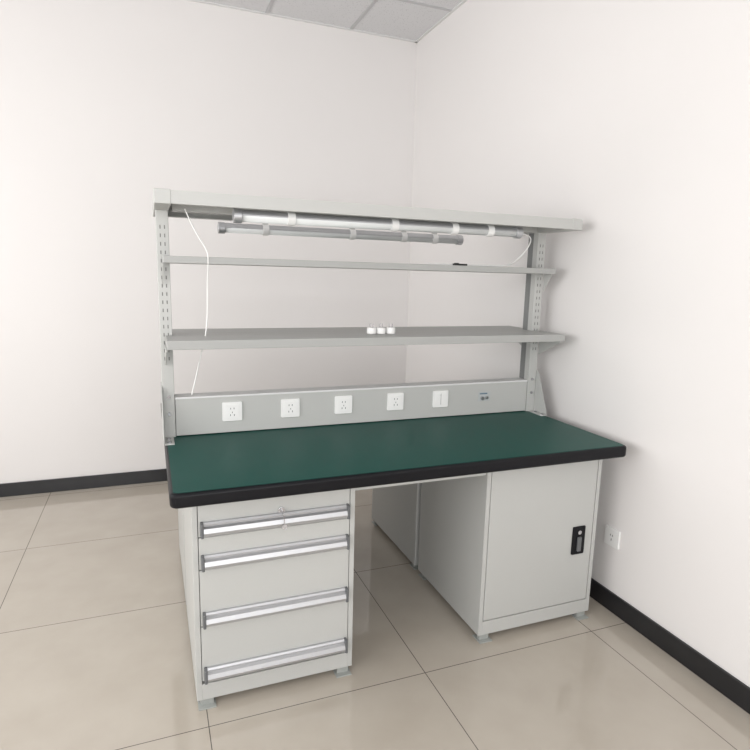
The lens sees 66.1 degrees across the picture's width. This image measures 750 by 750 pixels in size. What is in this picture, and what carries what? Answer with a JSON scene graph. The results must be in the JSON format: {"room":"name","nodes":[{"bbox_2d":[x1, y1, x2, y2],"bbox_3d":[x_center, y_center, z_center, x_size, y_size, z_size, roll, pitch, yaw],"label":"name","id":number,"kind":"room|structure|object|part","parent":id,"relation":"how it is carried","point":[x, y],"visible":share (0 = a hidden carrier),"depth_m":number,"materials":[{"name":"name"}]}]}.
{"room":"electronics workshop","nodes":[
{"label":"electronics workshop","id":0,"kind":"room"},
{"bbox_2d":[0,0,416,483],"bbox_3d":[-1.933,-0.814,3.775,4.926,3.215,0.120,-2,11,-21],"label":"wall","id":1,"kind":"structure","parent":0,"point":[105,104],"depth_m":3.88,"materials":[{"name":"paint"}]},
{"bbox_2d":[0,469,166,496],"bbox_3d":[-1.947,0.737,3.980,4.686,0.090,0.012,-2,11,-21],"label":"baseboard","id":2,"kind":"structure","parent":1,"relation":"attached to","point":[157,475],"depth_m":3.95,"materials":[{"name":"black plastic"}]},
{"bbox_2d":[201,0,462,40],"bbox_3d":[-0.703,-1.895,0.474,4.926,0.100,6.702,-2,11,-21],"label":"ceiling","id":3,"kind":"structure","parent":0,"point":[394,18],"depth_m":3.83,"materials":[{"name":"tile"}]},
{"bbox_2d":[265,0,451,28],"bbox_3d":[-0.704,-1.849,0.482,4.686,0.014,6.462,-2,11,-21],"label":"trim","id":4,"kind":"structure","parent":3,"relation":"attached to","point":[373,2],"depth_m":3.74,"materials":[{"name":"grey metal"}]},
{"bbox_2d":[0,481,749,749],"bbox_3d":[-0.785,1.371,1.038,4.926,0.100,6.702,-2,11,-21],"label":"floor","id":5,"kind":"structure","parent":0,"point":[96,654],"depth_m":2.22,"materials":[{"name":"tile"}]},
{"bbox_2d":[178,508,186,604],"bbox_3d":[-0.682,0.611,2.894,0.565,0.770,0.632,-2,11,-21],"label":"storage cabinet","id":6,"kind":"object","parent":5,"relation":"on","point":[180,511],"visible":0.09,"depth_m":2.70,"materials":[{"name":"grey metal"}]},
{"bbox_2d":[183,488,354,710],"bbox_3d":[-0.440,0.723,2.279,0.565,0.770,0.629,-2,11,-21],"label":"base cabinet","id":7,"kind":"object","parent":5,"relation":"on","point":[269,581],"visible":0.92,"depth_m":2.02,"materials":[{"name":"grey metal"}]},
{"bbox_2d":[372,483,420,569],"bbox_3d":[0.362,0.566,3.305,0.573,0.770,0.646,-2,11,-21],"label":"base cabinet","id":8,"kind":"object","parent":5,"relation":"on","point":[395,509],"visible":0.23,"depth_m":3.10,"materials":[{"name":"grey metal"}]},
{"bbox_2d":[152,188,625,508],"bbox_3d":[-0.021,-0.205,2.639,1.822,1.045,1.376,-2,11,-21],"label":"workbench","id":9,"kind":"object","parent":8,"relation":"on","point":[229,446],"visible":1,"depth_m":2.39,"materials":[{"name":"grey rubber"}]},
{"bbox_2d":[184,209,208,394],"bbox_3d":[-0.685,-0.276,2.267,0.110,0.732,0.042,5,10,20],"label":"power cable","id":10,"kind":"object","parent":9,"relation":"hanging from","point":[184,209],"visible":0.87,"depth_m":2.26,"materials":[{"name":"white plastic"}]},
{"bbox_2d":[222,401,241,420],"bbox_3d":[-0.603,0.153,2.433,0.082,0.082,0.008,-2,11,-21],"label":"outlet","id":11,"kind":"object","parent":9,"relation":"attached to","point":[231,410],"depth_m":2.43,"materials":[{"name":"white plastic"}]},
{"bbox_2d":[281,398,299,417],"bbox_3d":[-0.371,0.144,2.523,0.082,0.082,0.008,-2,11,-21],"label":"outlet","id":12,"kind":"object","parent":9,"relation":"attached to","point":[290,407],"depth_m":2.52,"materials":[{"name":"white plastic"}]},
{"bbox_2d":[217,222,463,244],"bbox_3d":[-0.131,-0.739,2.948,1.307,0.092,0.054,-2,11,-21],"label":"tube light","id":13,"kind":"object","parent":9,"relation":"attached to","point":[264,229],"visible":0.97,"depth_m":2.91,"materials":[{"name":"white"}]},
{"bbox_2d":[334,395,351,413],"bbox_3d":[-0.143,0.134,2.611,0.082,0.082,0.008,-2,11,-21],"label":"outlet","id":14,"kind":"object","parent":9,"relation":"attached to","point":[342,403],"depth_m":2.60,"materials":[{"name":"white plastic"}]},
{"bbox_3d":[-0.030,0.133,2.698,1.712,0.160,0.070,-2,11,-21],"label":"socket panel","id":15,"kind":"part","parent":9,"relation":"part of","materials":[{"name":"grey metal"}]},
{"bbox_3d":[-0.028,0.056,2.684,1.712,0.008,0.076,-2,11,-21],"label":"socket panel lid","id":16,"kind":"part","parent":9,"relation":"part of","materials":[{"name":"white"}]},
{"bbox_2d":[162,256,555,273],"bbox_3d":[-0.003,-0.490,2.594,1.792,0.026,0.260,-2,11,-21],"label":"shelf","id":17,"kind":"object","parent":9,"relation":"attached to","point":[166,260],"depth_m":2.43,"materials":[{"name":"grey metal"}]},
{"bbox_2d":[165,326,564,349],"bbox_3d":[-0.011,-0.181,2.648,1.792,0.034,0.468,-2,11,-21],"label":"shelf","id":18,"kind":"object","parent":9,"relation":"attached to","point":[219,338],"depth_m":2.48,"materials":[{"name":"grey metal"}]},
{"bbox_2d":[367,323,375,333],"bbox_3d":[-0.015,-0.204,2.539,0.042,0.045,0.042,-2,11,-21],"label":"plug adapter","id":19,"kind":"object","parent":9,"relation":"on","point":[370,330],"visible":1,"depth_m":2.52,"materials":[{"name":"white plastic"}]},
{"bbox_2d":[232,208,523,238],"bbox_3d":[0.064,-0.638,2.382,1.277,0.088,0.054,-2,11,-21],"label":"tube light","id":20,"kind":"object","parent":9,"relation":"hanging from","point":[238,215],"visible":0.95,"depth_m":2.34,"materials":[{"name":"white plastic"}]},
{"bbox_2d":[376,323,385,333],"bbox_3d":[0.026,-0.205,2.551,0.042,0.045,0.042,-2,11,-21],"label":"plug adapter","id":21,"kind":"object","parent":9,"relation":"on","point":[379,330],"visible":1,"depth_m":2.54,"materials":[{"name":"white plastic"}]},
{"bbox_2d":[386,323,394,333],"bbox_3d":[0.070,-0.206,2.564,0.042,0.045,0.042,-2,11,-21],"label":"plug adapter","id":22,"kind":"object","parent":9,"relation":"on","point":[389,330],"visible":1,"depth_m":2.55,"materials":[{"name":"white plastic"}]},
{"bbox_2d":[387,392,403,410],"bbox_3d":[0.095,0.124,2.703,0.082,0.082,0.008,-2,11,-21],"label":"outlet","id":23,"kind":"object","parent":9,"relation":"attached to","point":[395,400],"depth_m":2.70,"materials":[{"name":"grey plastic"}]},
{"bbox_3d":[-0.030,0.288,2.726,0.552,0.044,1.186,-2,11,-21],"label":"under frame","id":24,"kind":"part","parent":9,"relation":"part of","materials":[{"name":"grey metal"}]},
{"bbox_2d":[432,390,447,407],"bbox_3d":[0.316,0.115,2.788,0.082,0.082,0.008,-2,11,-21],"label":"light switch","id":25,"kind":"object","parent":9,"relation":"attached to","point":[439,397],"depth_m":2.78,"materials":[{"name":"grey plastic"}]},
{"bbox_2d":[429,233,530,266],"bbox_3d":[0.503,-0.575,2.632,0.508,0.152,0.107,-2,10,-20],"label":"power cable","id":26,"kind":"object","parent":9,"relation":"on","point":[523,233],"visible":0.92,"depth_m":2.70,"materials":[{"name":"white plastic"}]},
{"bbox_2d":[418,459,602,643],"bbox_3d":[0.601,0.677,2.698,0.573,0.770,0.597,-2,11,-21],"label":"storage cabinet","id":27,"kind":"object","parent":5,"relation":"on","point":[508,549],"visible":0.9,"depth_m":2.45,"materials":[{"name":"grey metal"}]},
{"bbox_3d":[0.702,0.689,2.440,0.531,0.651,0.018,-2,11,-21],"label":"door panel","id":28,"kind":"part","parent":27,"relation":"part of","materials":[{"name":"grey metal"}]},
{"bbox_3d":[0.883,0.718,2.503,0.066,0.128,0.006,-2,11,-21],"label":"door lock plate","id":29,"kind":"part","parent":27,"relation":"part of","materials":[{"name":"black plastic"}]},
{"bbox_3d":[0.885,0.733,2.499,0.020,0.066,0.008,-2,11,-21],"label":"door lever","id":30,"kind":"part","parent":27,"relation":"part of","materials":[{"name":"grey metal"}]},
{"bbox_2d":[405,0,749,686],"bbox_3d":[1.496,-0.356,1.621,0.120,3.215,6.462,-2,11,-21],"label":"wall","id":31,"kind":"structure","parent":0,"point":[629,119],"depth_m":2.49,"materials":[{"name":"paint"}]},
{"bbox_2d":[189,0,466,42],"bbox_3d":[-0.704,-1.843,0.483,4.686,0.006,6.462,-2,11,-21],"label":"trim","id":32,"kind":"structure","parent":31,"relation":"attached to","point":[199,1],"depth_m":3.94,"materials":[{"name":"white"}]},
{"bbox_2d":[604,525,620,549],"bbox_3d":[1.082,0.740,2.631,0.010,0.086,0.086,-2,11,-21],"label":"wall outlet","id":33,"kind":"object","parent":31,"relation":"attached to","point":[612,536],"visible":1,"depth_m":2.62,"materials":[{"name":"white plastic"}]},
{"bbox_2d":[590,578,749,713],"bbox_3d":[1.398,1.187,1.858,0.012,0.090,6.450,-2,11,-21],"label":"baseboard","id":34,"kind":"structure","parent":31,"relation":"attached to","point":[732,688],"depth_m":2.32,"materials":[{"name":"black plastic"}]}
]}

